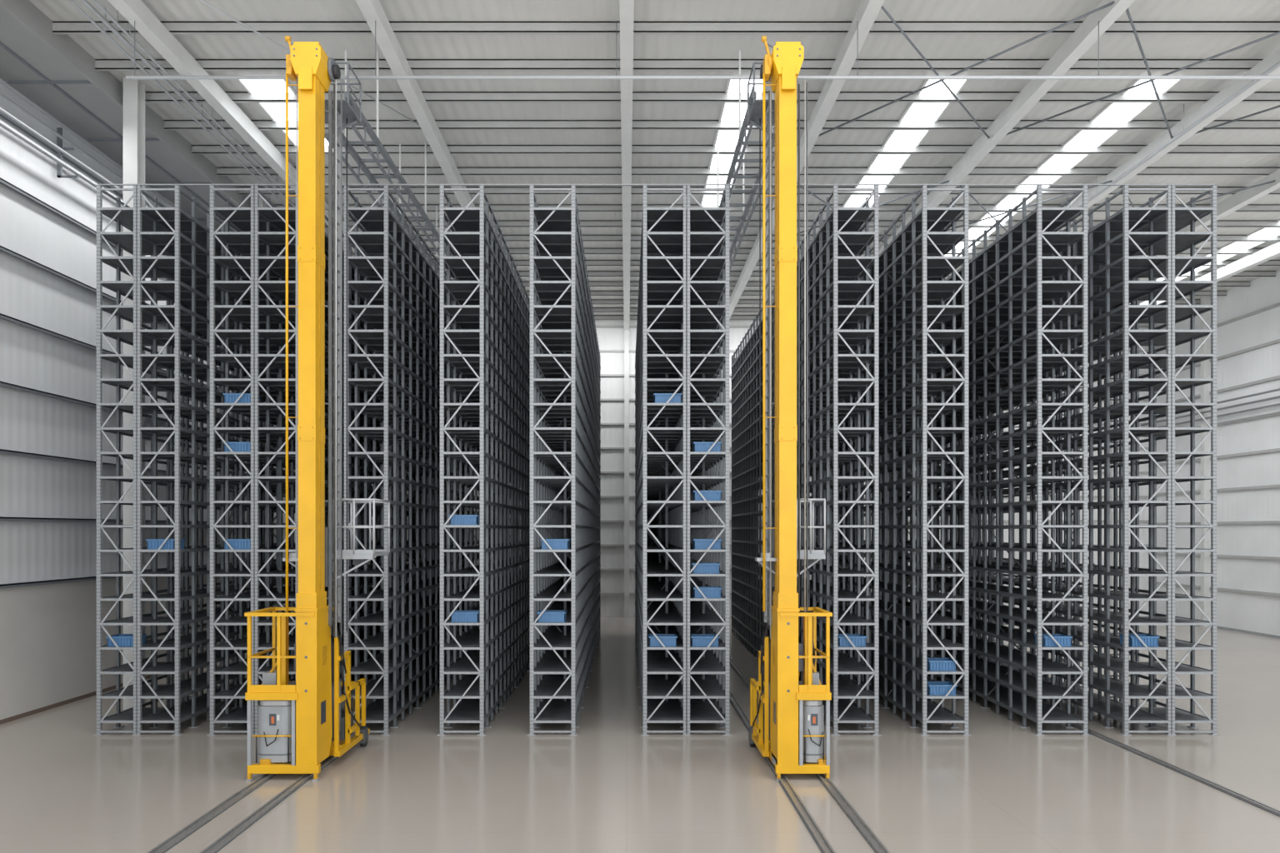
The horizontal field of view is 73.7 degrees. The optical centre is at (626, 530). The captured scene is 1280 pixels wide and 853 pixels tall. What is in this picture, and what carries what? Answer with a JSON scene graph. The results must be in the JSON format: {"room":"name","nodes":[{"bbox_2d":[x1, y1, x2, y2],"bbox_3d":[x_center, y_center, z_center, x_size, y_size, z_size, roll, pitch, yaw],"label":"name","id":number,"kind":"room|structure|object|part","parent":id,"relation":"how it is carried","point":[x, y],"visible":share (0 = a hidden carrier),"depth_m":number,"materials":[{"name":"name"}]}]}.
{"room":"warehouse","nodes":[
{"label":"warehouse","id":0,"kind":"room"},
{"bbox_2d":[0,83,295,719],"bbox_3d":[-14.430,-3.172,18.300,0.340,15.255,51.400,0,0,0],"label":"wall","id":1,"kind":"structure","parent":0,"point":[48,222],"depth_m":21.57,"materials":[{"name":"metal"}]},
{"bbox_2d":[0,674,162,724],"bbox_3d":[-14.390,4.405,18.300,0.020,0.100,51.400,0,0,0],"label":"baseboard","id":2,"kind":"structure","parent":1,"relation":"attached to","point":[94,693],"depth_m":21.51,"materials":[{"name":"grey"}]},
{"bbox_2d":[0,78,174,207],"bbox_3d":[-14.120,-9.570,18.300,0.560,1.250,51.400,0,0,0],"label":"pipes","id":3,"kind":"object","parent":1,"relation":"attached to","point":[58,159],"visible":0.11,"depth_m":21.21,"materials":[{"name":"grey metal"}]},
{"bbox_2d":[0,0,250,231],"bbox_3d":[-13.285,-10.525,18.150,2.230,0.550,51.100,0,0,0],"label":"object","id":4,"kind":"structure","parent":1,"relation":"attached to","point":[52,70],"depth_m":20.58,"materials":[{"name":"metal"}]},
{"bbox_2d":[0,617,1279,852],"bbox_3d":[6.300,4.555,18.400,41.800,0.200,51.600,0,0,0],"label":"floor","id":5,"kind":"structure","parent":0,"point":[607,787],"depth_m":14.98,"materials":[{"name":"grey concrete"}]},
{"bbox_2d":[123,77,266,710],"bbox_3d":[-11.830,-3.172,31.000,0.340,15.255,21.340,0,0,0],"label":"columns","id":6,"kind":"structure","parent":5,"relation":"on","point":[133,92],"depth_m":20.33,"materials":[{"name":"grey metal"}]},
{"bbox_2d":[93,185,372,735],"bbox_3d":[-10.662,-1.545,27.720,1.887,12.000,18.300,0,0,0],"label":"storage rack","id":7,"kind":"object","parent":5,"relation":"on","point":[172,232],"visible":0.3,"depth_m":19.30,"materials":[{"name":"metal"}]},
{"bbox_2d":[105,634,146,646],"bbox_3d":[-11.098,2.432,18.938,0.630,0.226,0.455,0,0,0],"label":"tote","id":8,"kind":"object","parent":7,"relation":"in","point":[122,640],"visible":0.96,"depth_m":18.73,"materials":[{"name":"blue plastic"}]},
{"bbox_2d":[145,539,184,549],"bbox_3d":[-10.226,0.300,18.938,0.630,0.226,0.455,0,0,0],"label":"tote","id":9,"kind":"object","parent":7,"relation":"in","point":[152,544],"visible":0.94,"depth_m":18.73,"materials":[{"name":"blue plastic"}]},
{"bbox_2d":[99,184,1214,185],"bbox_3d":[0.654,-7.558,18.635,24.340,0.025,0.030,0,0,0],"label":"tie","id":10,"kind":"object","parent":7,"relation":"attached to","point":[99,184],"visible":1,"depth_m":18.62,"materials":[{"name":"metal"}]},
{"bbox_2d":[147,755,339,852],"bbox_3d":[-6.110,4.425,10.475,0.890,0.060,15.750,0,0,0],"label":"track","id":11,"kind":"object","parent":5,"relation":"on","point":[230,836],"depth_m":13.29,"materials":[{"name":"metal"}]},
{"bbox_2d":[244,35,389,781],"bbox_3d":[-5.769,-2.234,16.550,2.061,13.378,2.800,0,0,0],"label":"crane","id":12,"kind":"object","parent":11,"relation":"on","point":[304,722],"visible":1,"depth_m":15.36,"materials":[{"name":"yellow paint"}]},
{"bbox_3d":[-6.180,2.825,15.760,1.240,2.721,1.180,0,0,0],"label":"guard frame","id":13,"kind":"part","parent":12,"relation":"part of","materials":[{"name":"yellow paint"}]},
{"bbox_2d":[206,185,458,735],"bbox_3d":[-8.110,-1.545,27.720,2.051,12.000,18.300,0,0,0],"label":"storage rack","id":14,"kind":"object","parent":5,"relation":"on","point":[259,239],"visible":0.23,"depth_m":19.30,"materials":[{"name":"metal"}]},
{"bbox_2d":[223,539,260,549],"bbox_3d":[-8.537,0.300,18.938,0.630,0.226,0.455,0,0,0],"label":"tote","id":15,"kind":"object","parent":14,"relation":"in","point":[237,544],"visible":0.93,"depth_m":18.72,"materials":[{"name":"blue plastic"}]},
{"bbox_2d":[223,393,260,403],"bbox_3d":[-8.537,-2.898,18.938,0.630,0.226,0.455,0,0,0],"label":"tote","id":16,"kind":"object","parent":14,"relation":"in","point":[228,397],"visible":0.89,"depth_m":18.73,"materials":[{"name":"blue plastic"}]},
{"bbox_2d":[223,442,260,451],"bbox_3d":[-8.537,-1.832,18.938,0.630,0.226,0.455,0,0,0],"label":"tote","id":17,"kind":"object","parent":14,"relation":"in","point":[235,447],"visible":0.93,"depth_m":18.73,"materials":[{"name":"blue plastic"}]},
{"bbox_2d":[344,185,494,735],"bbox_3d":[-5.685,-1.545,27.720,1.052,12.000,18.300,0,0,0],"label":"storage rack","id":18,"kind":"object","parent":5,"relation":"on","point":[402,287],"visible":0.53,"depth_m":20.05,"materials":[{"name":"metal"}]},
{"bbox_2d":[437,185,529,735],"bbox_3d":[-3.596,-1.545,27.720,1.052,12.000,18.300,0,0,0],"label":"storage rack","id":19,"kind":"object","parent":5,"relation":"on","point":[492,337],"visible":0.71,"depth_m":20.02,"materials":[{"name":"metal"}]},
{"bbox_2d":[449,515,479,524],"bbox_3d":[-3.578,-0.233,18.938,0.630,0.226,0.455,0,0,0],"label":"tote","id":20,"kind":"object","parent":19,"relation":"in","point":[456,519],"visible":0.8,"depth_m":18.73,"materials":[{"name":"blue plastic"}]},
{"bbox_2d":[450,610,479,622],"bbox_3d":[-3.560,1.899,18.938,0.630,0.226,0.455,0,0,0],"label":"tote","id":21,"kind":"object","parent":19,"relation":"in","point":[458,616],"visible":0.86,"depth_m":18.73,"materials":[{"name":"blue plastic"}]},
{"bbox_2d":[527,185,600,735],"bbox_3d":[-1.617,-1.545,27.720,1.088,12.000,18.300,0,0,0],"label":"storage rack","id":22,"kind":"object","parent":5,"relation":"on","point":[565,357],"visible":0.98,"depth_m":20.00,"materials":[{"name":"metal"}]},
{"bbox_2d":[536,610,567,622],"bbox_3d":[-1.653,1.899,18.938,0.630,0.226,0.455,0,0,0],"label":"tote","id":23,"kind":"object","parent":22,"relation":"in","point":[548,616],"visible":0.98,"depth_m":18.73,"materials":[{"name":"blue plastic"}]},
{"bbox_2d":[540,539,569,549],"bbox_3d":[-1.580,0.300,18.938,0.630,0.226,0.455,0,0,0],"label":"tote","id":24,"kind":"object","parent":22,"relation":"in","point":[555,544],"visible":0.94,"depth_m":18.73,"materials":[{"name":"blue plastic"}]},
{"bbox_2d":[634,185,731,735],"bbox_3d":[1.299,-1.545,27.720,1.978,12.000,18.300,0,0,0],"label":"storage rack","id":25,"kind":"object","parent":5,"relation":"on","point":[679,334],"visible":0.96,"depth_m":19.49,"materials":[{"name":"metal"}]},
{"bbox_2d":[648,634,677,646],"bbox_3d":[0.799,2.432,18.938,0.630,0.226,0.455,0,0,0],"label":"tote","id":26,"kind":"object","parent":25,"relation":"in","point":[667,640],"visible":0.98,"depth_m":18.73,"materials":[{"name":"blue plastic"}]},
{"bbox_2d":[653,393,682,403],"bbox_3d":[0.908,-2.898,18.938,0.630,0.226,0.455,0,0,0],"label":"tote","id":27,"kind":"object","parent":25,"relation":"in","point":[658,397],"visible":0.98,"depth_m":18.73,"materials":[{"name":"blue plastic"}]},
{"bbox_2d":[690,634,719,646],"bbox_3d":[1.726,2.432,18.938,0.630,0.226,0.455,0,0,0],"label":"tote","id":28,"kind":"object","parent":25,"relation":"in","point":[696,640],"visible":0.91,"depth_m":18.73,"materials":[{"name":"blue plastic"}]},
{"bbox_2d":[690,562,720,574],"bbox_3d":[1.744,0.833,18.938,0.630,0.226,0.455,0,0,0],"label":"tote","id":29,"kind":"object","parent":25,"relation":"in","point":[702,567],"visible":1,"depth_m":18.73,"materials":[{"name":"blue plastic"}]},
{"bbox_2d":[691,586,722,598],"bbox_3d":[1.780,1.366,18.938,0.630,0.226,0.455,0,0,0],"label":"tote","id":30,"kind":"object","parent":25,"relation":"in","point":[708,592],"visible":1,"depth_m":18.73,"materials":[{"name":"blue plastic"}]},
{"bbox_2d":[691,539,722,549],"bbox_3d":[1.780,0.300,18.938,0.630,0.226,0.455,0,0,0],"label":"tote","id":31,"kind":"object","parent":25,"relation":"in","point":[697,544],"visible":0.98,"depth_m":18.73,"materials":[{"name":"blue plastic"}]},
{"bbox_2d":[691,490,722,500],"bbox_3d":[1.780,-0.766,18.938,0.630,0.226,0.455,0,0,0],"label":"tote","id":32,"kind":"object","parent":25,"relation":"in","point":[708,495],"visible":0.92,"depth_m":18.73,"materials":[{"name":"blue plastic"}]},
{"bbox_2d":[691,442,722,451],"bbox_3d":[1.780,-1.832,18.938,0.630,0.226,0.455,0,0,0],"label":"tote","id":33,"kind":"object","parent":25,"relation":"in","point":[697,447],"visible":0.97,"depth_m":18.73,"materials":[{"name":"blue plastic"}]},
{"bbox_2d":[718,650,889,852],"bbox_3d":[3.150,4.425,21.800,0.910,0.060,38.400,0,0,0],"label":"track","id":34,"kind":"object","parent":5,"relation":"on","point":[870,837],"visible":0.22,"depth_m":13.68,"materials":[{"name":"metal"}]},
{"bbox_3d":[2.780,4.425,21.800,0.170,0.060,38.400,0,0,0],"label":"rail","id":35,"kind":"part","parent":34,"relation":"part of","materials":[{"name":"metal"}]},
{"bbox_2d":[747,35,832,781],"bbox_3d":[3.055,-2.234,16.550,1.391,13.378,2.800,0,0,0],"label":"crane","id":36,"kind":"object","parent":34,"relation":"on","point":[790,712],"visible":0.99,"depth_m":15.23,"materials":[{"name":"yellow paint"}]},
{"bbox_3d":[3.195,2.825,15.760,0.930,2.721,1.180,0,0,0],"label":"guard frame","id":37,"kind":"part","parent":36,"relation":"part of","materials":[{"name":"yellow paint"}]},
{"bbox_2d":[731,185,880,735],"bbox_3d":[5.004,-1.545,27.720,1.070,12.000,18.300,0,0,0],"label":"storage rack","id":38,"kind":"object","parent":5,"relation":"on","point":[836,290],"visible":0.67,"depth_m":20.13,"materials":[{"name":"metal"}]},
{"bbox_2d":[837,634,867,646],"bbox_3d":[4.959,2.432,18.938,0.630,0.226,0.455,0,0,0],"label":"tote","id":39,"kind":"object","parent":38,"relation":"in","point":[857,640],"visible":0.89,"depth_m":18.73,"materials":[{"name":"blue plastic"}]},
{"bbox_2d":[800,185,971,735],"bbox_3d":[6.957,-1.545,27.720,1.088,12.000,18.300,0,0,0],"label":"storage rack","id":40,"kind":"object","parent":5,"relation":"on","point":[912,287],"visible":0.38,"depth_m":20.00,"materials":[{"name":"metal"}]},
{"bbox_2d":[926,681,957,695],"bbox_3d":[6.939,3.498,18.938,0.630,0.226,0.455,0,0,0],"label":"tote","id":41,"kind":"object","parent":40,"relation":"in","point":[933,688],"visible":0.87,"depth_m":18.73,"materials":[{"name":"blue plastic"}]},
{"bbox_2d":[926,657,957,670],"bbox_3d":[6.939,2.965,18.938,0.630,0.226,0.455,0,0,0],"label":"tote","id":42,"kind":"object","parent":40,"relation":"in","point":[932,663],"visible":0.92,"depth_m":18.73,"materials":[{"name":"blue plastic"}]},
{"bbox_2d":[840,185,1090,735],"bbox_3d":[9.509,-1.545,27.720,1.179,12.000,18.300,0,0,0],"label":"storage rack","id":43,"kind":"object","parent":5,"relation":"on","point":[1012,284],"visible":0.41,"depth_m":20.40,"materials":[{"name":"metal"}]},
{"bbox_2d":[1034,634,1072,646],"bbox_3d":[9.463,2.432,18.938,0.630,0.226,0.455,0,0,0],"label":"tote","id":44,"kind":"object","parent":43,"relation":"in","point":[1063,640],"visible":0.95,"depth_m":18.73,"materials":[{"name":"blue plastic"}]},
{"bbox_2d":[891,185,1219,735],"bbox_3d":[11.861,-1.545,27.720,2.105,12.000,18.300,0,0,0],"label":"storage rack","id":45,"kind":"object","parent":5,"relation":"on","point":[1115,245],"visible":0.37,"depth_m":19.50,"materials":[{"name":"metal"}]},
{"bbox_2d":[1119,634,1159,646],"bbox_3d":[11.371,2.432,18.938,0.630,0.226,0.455,0,0,0],"label":"tote","id":46,"kind":"object","parent":45,"relation":"in","point":[1149,640],"visible":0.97,"depth_m":18.73,"materials":[{"name":"blue plastic"}]},
{"bbox_2d":[1065,723,1279,817],"bbox_3d":[10.220,4.430,19.700,0.140,0.050,34.200,0,0,0],"label":"rail","id":47,"kind":"object","parent":5,"relation":"on","point":[1272,811],"visible":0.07,"depth_m":15.49,"materials":[{"name":"metal"}]},
{"bbox_2d":[29,0,1279,321],"bbox_3d":[6.300,-10.900,18.400,41.800,0.200,51.600,0,0,0],"label":"ceiling","id":48,"kind":"structure","parent":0,"point":[98,46],"depth_m":20.61,"materials":[{"name":"grey metal"}]},
{"bbox_2d":[68,0,1279,250],"bbox_3d":[1.685,-10.410,18.300,24.930,0.760,51.400,0,0,0],"label":"beams","id":49,"kind":"structure","parent":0,"point":[85,2],"depth_m":20.37,"materials":[{"name":"grey metal"}]},
{"bbox_2d":[236,79,333,147],"bbox_3d":[-8.700,-10.770,22.150,1.160,0.060,3.700,0,0,0],"label":"skylight window","id":50,"kind":"structure","parent":49,"relation":"attached to","point":[275,111],"depth_m":21.53,"materials":[{"name":"white glass"}]},
{"bbox_2d":[52,21,1279,319],"bbox_3d":[7.415,-10.690,20.314,39.170,0.220,45.052,0,0,0],"label":"roof purlins","id":51,"kind":"structure","parent":49,"relation":"attached to","point":[58,27],"depth_m":22.44,"materials":[{"name":"grey metal"}]},
{"bbox_2d":[700,79,767,204],"bbox_3d":[2.900,-10.770,30.150,0.960,0.060,19.700,0,0,0],"label":"skylight window","id":52,"kind":"structure","parent":49,"relation":"attached to","point":[729,111],"depth_m":23.25,"materials":[{"name":"white glass"}]},
{"bbox_2d":[198,0,1279,244],"bbox_3d":[4.701,-10.300,22.503,29.037,0.043,17.026,0,0,0],"label":"cross bracing","id":53,"kind":"object","parent":49,"relation":"attached to","point":[886,12],"depth_m":20.03,"materials":[{"name":"grey metal"}]},
{"bbox_2d":[842,79,969,206],"bbox_3d":[7.650,-10.770,30.150,1.010,0.060,19.700,0,0,0],"label":"skylight window","id":54,"kind":"structure","parent":49,"relation":"attached to","point":[914,111],"depth_m":23.30,"materials":[{"name":"white glass"}]},
{"bbox_2d":[939,79,1182,256],"bbox_3d":[12.700,-10.770,30.150,1.060,0.060,19.700,0,0,0],"label":"skylight window","id":55,"kind":"structure","parent":49,"relation":"attached to","point":[1127,112],"depth_m":23.62,"materials":[{"name":"white glass"}]},
{"bbox_2d":[1156,219,1279,280],"bbox_3d":[23.200,-10.770,30.150,1.160,0.060,19.700,0,0,0],"label":"skylight window","id":56,"kind":"structure","parent":49,"relation":"attached to","point":[1262,231],"depth_m":32.12,"materials":[{"name":"white glass"}]},
{"bbox_2d":[107,0,1279,330],"bbox_3d":[7.100,-10.370,18.300,34.080,0.420,51.400,0,0,0],"label":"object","id":57,"kind":"structure","parent":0,"point":[147,24],"depth_m":20.91,"materials":[{"name":"grey metal"}]},
{"bbox_2d":[325,50,459,303],"bbox_3d":[-5.850,-9.352,29.375,0.790,2.495,25.250,0,0,0],"label":"truss","id":58,"kind":"object","parent":57,"relation":"attached to","point":[375,138],"visible":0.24,"depth_m":20.17,"materials":[{"name":"metal"}]},
{"bbox_2d":[125,20,1279,79],"bbox_3d":[8.319,-9.579,17.000,36.561,1.162,0.070,0,0,0],"label":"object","id":59,"kind":"structure","parent":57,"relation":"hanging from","point":[134,77],"depth_m":16.98,"materials":[{"name":"grey metal"}]},
{"bbox_2d":[702,50,774,280],"bbox_3d":[2.850,-9.352,29.375,0.790,2.495,25.250,0,0,0],"label":"truss","id":60,"kind":"object","parent":57,"relation":"attached to","point":[742,132],"visible":0.23,"depth_m":20.62,"materials":[{"name":"metal"}]},
{"bbox_2d":[371,321,1148,617],"bbox_3d":[6.300,-3.172,43.950,41.800,15.255,0.500,0,0,0],"label":"wall","id":61,"kind":"structure","parent":0,"point":[617,346],"depth_m":44.00,"materials":[{"name":"metal"}]},
{"bbox_2d":[1140,270,1279,635],"bbox_3d":[26.850,-3.172,18.300,0.700,15.255,51.400,0,0,0],"label":"wall","id":62,"kind":"structure","parent":0,"point":[1248,318],"depth_m":37.70,"materials":[{"name":"metal"}]},
{"bbox_2d":[1216,625,1279,638],"bbox_3d":[26.990,4.405,18.300,0.020,0.100,51.400,0,0,0],"label":"baseboard","id":63,"kind":"structure","parent":62,"relation":"attached to","point":[1217,627],"depth_m":36.96,"materials":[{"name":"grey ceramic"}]}
]}

